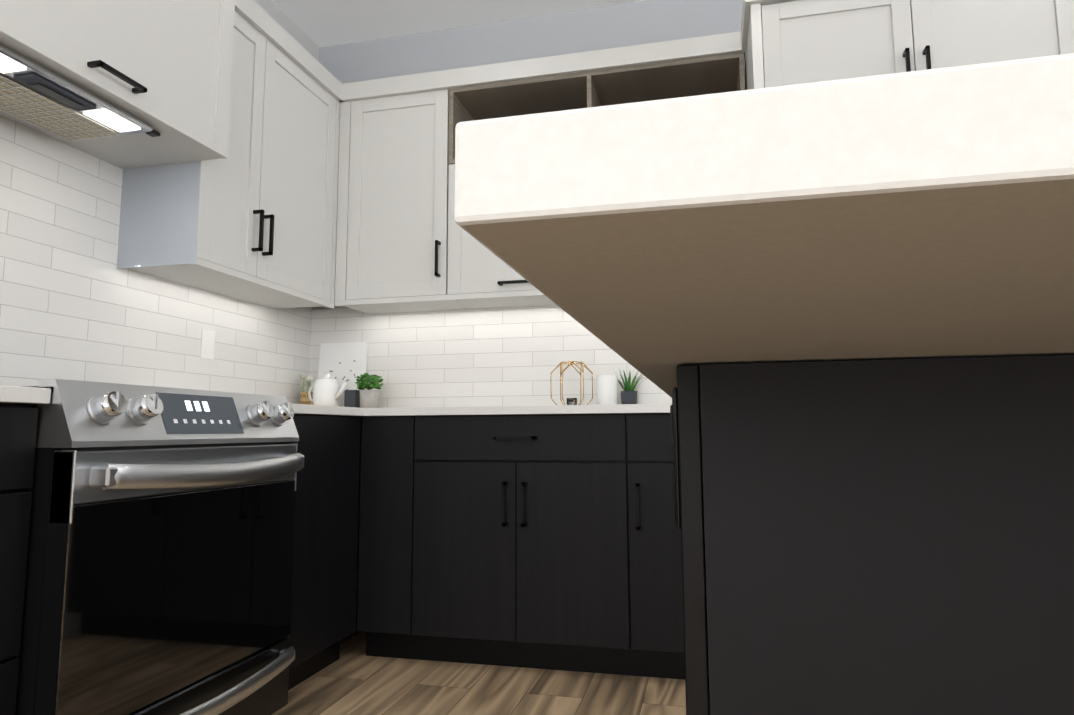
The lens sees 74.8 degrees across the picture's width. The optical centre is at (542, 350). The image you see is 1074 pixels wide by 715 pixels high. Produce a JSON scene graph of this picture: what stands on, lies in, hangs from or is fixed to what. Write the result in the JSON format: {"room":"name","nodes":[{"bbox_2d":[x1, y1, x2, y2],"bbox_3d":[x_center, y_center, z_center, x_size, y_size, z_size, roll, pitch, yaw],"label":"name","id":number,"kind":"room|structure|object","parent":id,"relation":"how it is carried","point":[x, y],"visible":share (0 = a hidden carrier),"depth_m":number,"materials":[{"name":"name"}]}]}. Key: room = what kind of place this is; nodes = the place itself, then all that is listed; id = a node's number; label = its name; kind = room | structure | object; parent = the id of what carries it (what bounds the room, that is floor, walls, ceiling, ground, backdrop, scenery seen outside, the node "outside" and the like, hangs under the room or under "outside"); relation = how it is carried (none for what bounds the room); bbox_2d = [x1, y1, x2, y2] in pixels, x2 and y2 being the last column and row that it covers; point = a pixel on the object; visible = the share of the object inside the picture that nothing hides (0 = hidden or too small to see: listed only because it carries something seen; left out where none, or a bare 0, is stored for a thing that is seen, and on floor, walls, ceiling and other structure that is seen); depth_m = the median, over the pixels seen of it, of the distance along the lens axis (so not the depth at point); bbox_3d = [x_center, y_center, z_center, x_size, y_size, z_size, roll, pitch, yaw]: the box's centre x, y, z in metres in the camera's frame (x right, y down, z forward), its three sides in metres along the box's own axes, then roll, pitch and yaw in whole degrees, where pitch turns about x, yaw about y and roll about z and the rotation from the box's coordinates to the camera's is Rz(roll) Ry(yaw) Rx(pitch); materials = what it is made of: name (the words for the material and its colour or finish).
{"room":"kitchen","nodes":[
{"label":"kitchen","id":0,"kind":"room"},
{"bbox_2d":[253,0,319,60],"bbox_3d":[-1.982,-0.538,0.151,0.120,2.780,6.820,-2,-7,13],"label":"wall","id":1,"kind":"structure","parent":0,"point":[282,19],"depth_m":3.33,"materials":[{"name":"grey paint"}]},
{"bbox_2d":[0,0,247,171],"bbox_3d":[-1.302,-0.995,1.892,0.425,0.676,0.903,-2,-7,13],"label":"upper cabinet","id":2,"kind":"object","parent":1,"relation":"attached to","point":[210,128],"depth_m":1.95,"materials":[{"name":"grey paint"}]},
{"bbox_2d":[0,115,311,403],"bbox_3d":[-1.574,-0.318,1.566,0.008,0.860,3.832,-2,-7,13],"label":"tiles","id":3,"kind":"structure","parent":1,"relation":"attached to","point":[76,303],"depth_m":2.22,"materials":[{"name":"white tile"}]},
{"bbox_2d":[201,328,214,359],"bbox_3d":[-1.287,-0.024,2.704,0.008,0.116,0.072,-2,-7,13],"label":"electrical outlet","id":4,"kind":"object","parent":3,"relation":"attached to","point":[207,343],"visible":1,"depth_m":2.70,"materials":[{"name":"white plastic"}]},
{"bbox_2d":[117,0,347,308],"bbox_3d":[-1.127,-0.741,2.740,0.359,0.991,0.865,-2,-7,13],"label":"upper cabinet","id":5,"kind":"object","parent":1,"relation":"attached to","point":[260,229],"depth_m":2.61,"materials":[{"name":"grey paint"}]},
{"bbox_2d":[271,0,643,47],"bbox_3d":[1.137,-2.062,-0.364,6.520,0.100,6.940,-2,-7,13],"label":"ceiling","id":6,"kind":"structure","parent":0,"point":[322,23],"depth_m":3.31,"materials":[{"name":"grey paint"}]},
{"bbox_2d":[272,614,685,714],"bbox_3d":[1.152,0.799,-0.690,6.520,0.100,6.940,-2,-7,13],"label":"floor","id":7,"kind":"structure","parent":0,"point":[354,679],"depth_m":2.25,"materials":[{"name":"brown wood"}]},
{"bbox_2d":[0,404,37,714],"bbox_3d":[-1.380,0.504,0.940,0.598,0.884,0.934,-2,-7,13],"label":"base cabinet","id":8,"kind":"object","parent":7,"relation":"on","point":[18,423],"depth_m":1.31,"materials":[{"name":"black wood"}]},
{"bbox_2d":[0,385,50,403],"bbox_3d":[-1.485,-0.005,0.517,0.625,0.030,1.914,-2,-7,13],"label":"countertop","id":9,"kind":"structure","parent":8,"relation":"on","point":[20,395],"depth_m":1.32,"materials":[{"name":"stone"}]},
{"bbox_2d":[11,379,303,714],"bbox_3d":[-1.105,0.562,1.752,0.756,0.948,0.770,-2,-7,13],"label":"range","id":10,"kind":"object","parent":7,"relation":"on","point":[159,574],"visible":0.94,"depth_m":1.54,"materials":[{"name":"silver metal"}]},
{"bbox_2d":[286,415,363,689],"bbox_3d":[-1.027,0.669,2.409,0.598,0.884,0.550,-2,-7,13],"label":"base cabinet","id":11,"kind":"object","parent":7,"relation":"on","point":[324,582],"depth_m":2.37,"materials":[{"name":"black wood"}]},
{"bbox_2d":[291,403,671,418],"bbox_3d":[-0.256,0.223,2.578,2.053,0.030,1.142,-2,-7,13],"label":"countertop","id":12,"kind":"structure","parent":11,"relation":"on","point":[308,409],"depth_m":2.46,"materials":[{"name":"stone"}]},
{"bbox_2d":[318,342,367,406],"bbox_3d":[-0.948,0.121,3.322,0.240,0.320,0.045,-2,-7,13],"label":"canvas art","id":13,"kind":"object","parent":12,"relation":"on","point":[334,355],"visible":0.5,"depth_m":3.32,"materials":[{"name":"white"}]},
{"bbox_2d":[344,390,359,407],"bbox_3d":[-0.855,0.223,3.183,0.060,0.085,0.070,-2,-7,13],"label":"block","id":14,"kind":"object","parent":12,"relation":"on","point":[351,398],"visible":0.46,"depth_m":3.15,"materials":[{"name":"grey"}]},
{"bbox_2d":[550,361,592,404],"bbox_3d":[0.122,0.145,2.911,0.170,0.193,0.170,-2,-7,13],"label":"lantern","id":15,"kind":"object","parent":12,"relation":"on","point":[571,401],"visible":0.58,"depth_m":2.90,"materials":[{"name":"brown metal"}]},
{"bbox_2d":[597,375,617,404],"bbox_3d":[0.268,0.171,2.893,0.086,0.136,0.086,-2,-7,13],"label":"canister","id":16,"kind":"object","parent":12,"relation":"on","point":[607,389],"visible":0.75,"depth_m":2.86,"materials":[{"name":"white ceramic"}]},
{"bbox_2d":[617,369,643,403],"bbox_3d":[0.370,0.155,2.963,0.187,0.183,0.178,-2,-7,13],"label":"plant pot","id":17,"kind":"object","parent":12,"relation":"on","point":[629,394],"visible":0.96,"depth_m":2.93,"materials":[{"name":"grey"}]},
{"bbox_3d":[-0.901,0.269,3.153,0.490,0.012,0.240,-2,-7,13],"label":"decorative board","id":18,"kind":"object","parent":12,"relation":"on","visible":0},
{"bbox_2d":[299,374,313,404],"bbox_3d":[-1.090,0.190,3.259,0.084,0.169,0.073,-2,-7,13],"label":"potted plant","id":19,"kind":"object","parent":18,"relation":"on","point":[304,398],"visible":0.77,"depth_m":3.23,"materials":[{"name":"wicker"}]},
{"bbox_2d":[308,373,347,405],"bbox_3d":[-0.962,0.182,3.162,0.212,0.162,0.116,-2,-7,13],"label":"teapot","id":20,"kind":"object","parent":18,"relation":"on","point":[328,390],"visible":0.85,"depth_m":3.12,"materials":[{"name":"white ceramic"}]},
{"bbox_2d":[355,373,382,407],"bbox_3d":[-0.770,0.177,3.118,0.133,0.160,0.135,-2,-7,13],"label":"plant pot","id":21,"kind":"object","parent":18,"relation":"on","point":[369,397],"visible":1,"depth_m":3.09,"materials":[{"name":"ceramic"}]},
{"bbox_2d":[360,416,415,658],"bbox_3d":[-0.502,0.717,2.855,0.211,0.884,0.608,-2,-7,13],"label":"base cabinet","id":22,"kind":"object","parent":7,"relation":"on","point":[388,466],"depth_m":2.57,"materials":[{"name":"black wood"}]},
{"bbox_2d":[412,414,635,675],"bbox_3d":[-0.020,0.702,2.741,0.781,0.884,0.608,-2,-7,13],"label":"base cabinet","id":23,"kind":"object","parent":7,"relation":"on","point":[552,542],"depth_m":2.45,"materials":[{"name":"black wood"}]},
{"bbox_2d":[628,414,684,679],"bbox_3d":[0.582,0.682,2.599,0.456,0.884,0.608,-2,-7,13],"label":"base cabinet","id":24,"kind":"object","parent":7,"relation":"on","point":[657,581],"depth_m":2.34,"materials":[{"name":"black wood"}]},
{"bbox_2d":[646,353,1073,714],"bbox_3d":[1.815,0.436,0.490,3.350,0.884,0.670,-2,-7,13],"label":"kitchen island","id":25,"kind":"object","parent":7,"relation":"on","point":[883,535],"depth_m":0.55,"materials":[{"name":"black wood"}]},
{"bbox_2d":[454,53,1073,376],"bbox_3d":[1.797,-0.044,0.331,3.482,0.030,1.110,-2,-7,13],"label":"island countertop","id":26,"kind":"structure","parent":25,"relation":"on","point":[930,212],"depth_m":0.19,"materials":[{"name":"white stone"}]},
{"bbox_2d":[741,0,1073,89],"bbox_3d":[1.613,-0.096,2.413,1.708,2.376,0.676,-2,-7,13],"label":"wall cabinet","id":27,"kind":"object","parent":7,"relation":"on","point":[787,42],"visible":0.33,"depth_m":2.33,"materials":[{"name":"white paint"}]},
{"bbox_2d":[312,0,745,613],"bbox_3d":[0.711,-0.221,3.059,4.000,2.780,0.120,-2,-7,13],"label":"wall","id":28,"kind":"structure","parent":0,"point":[574,32],"depth_m":3.32,"materials":[{"name":"grey paint"}]},
{"bbox_2d":[324,68,487,313],"bbox_3d":[-0.602,-0.693,3.184,0.601,0.991,0.343,-2,-7,13],"label":"upper cabinet","id":29,"kind":"object","parent":28,"relation":"attached to","point":[404,242],"depth_m":3.04,"materials":[{"name":"grey paint"}]},
{"bbox_2d":[309,305,671,407],"bbox_3d":[-0.128,0.027,3.166,2.064,0.520,0.008,-2,-7,13],"label":"tiles","id":30,"kind":"structure","parent":28,"relation":"attached to","point":[512,356],"depth_m":3.20,"materials":[{"name":"white tile"}]},
{"bbox_2d":[464,230,555,308],"bbox_3d":[-0.036,-0.513,3.042,0.670,0.595,0.316,-2,-7,13],"label":"upper cabinet","id":31,"kind":"object","parent":28,"relation":"attached to","point":[489,282],"depth_m":2.91,"materials":[{"name":"grey paint"}]}
]}

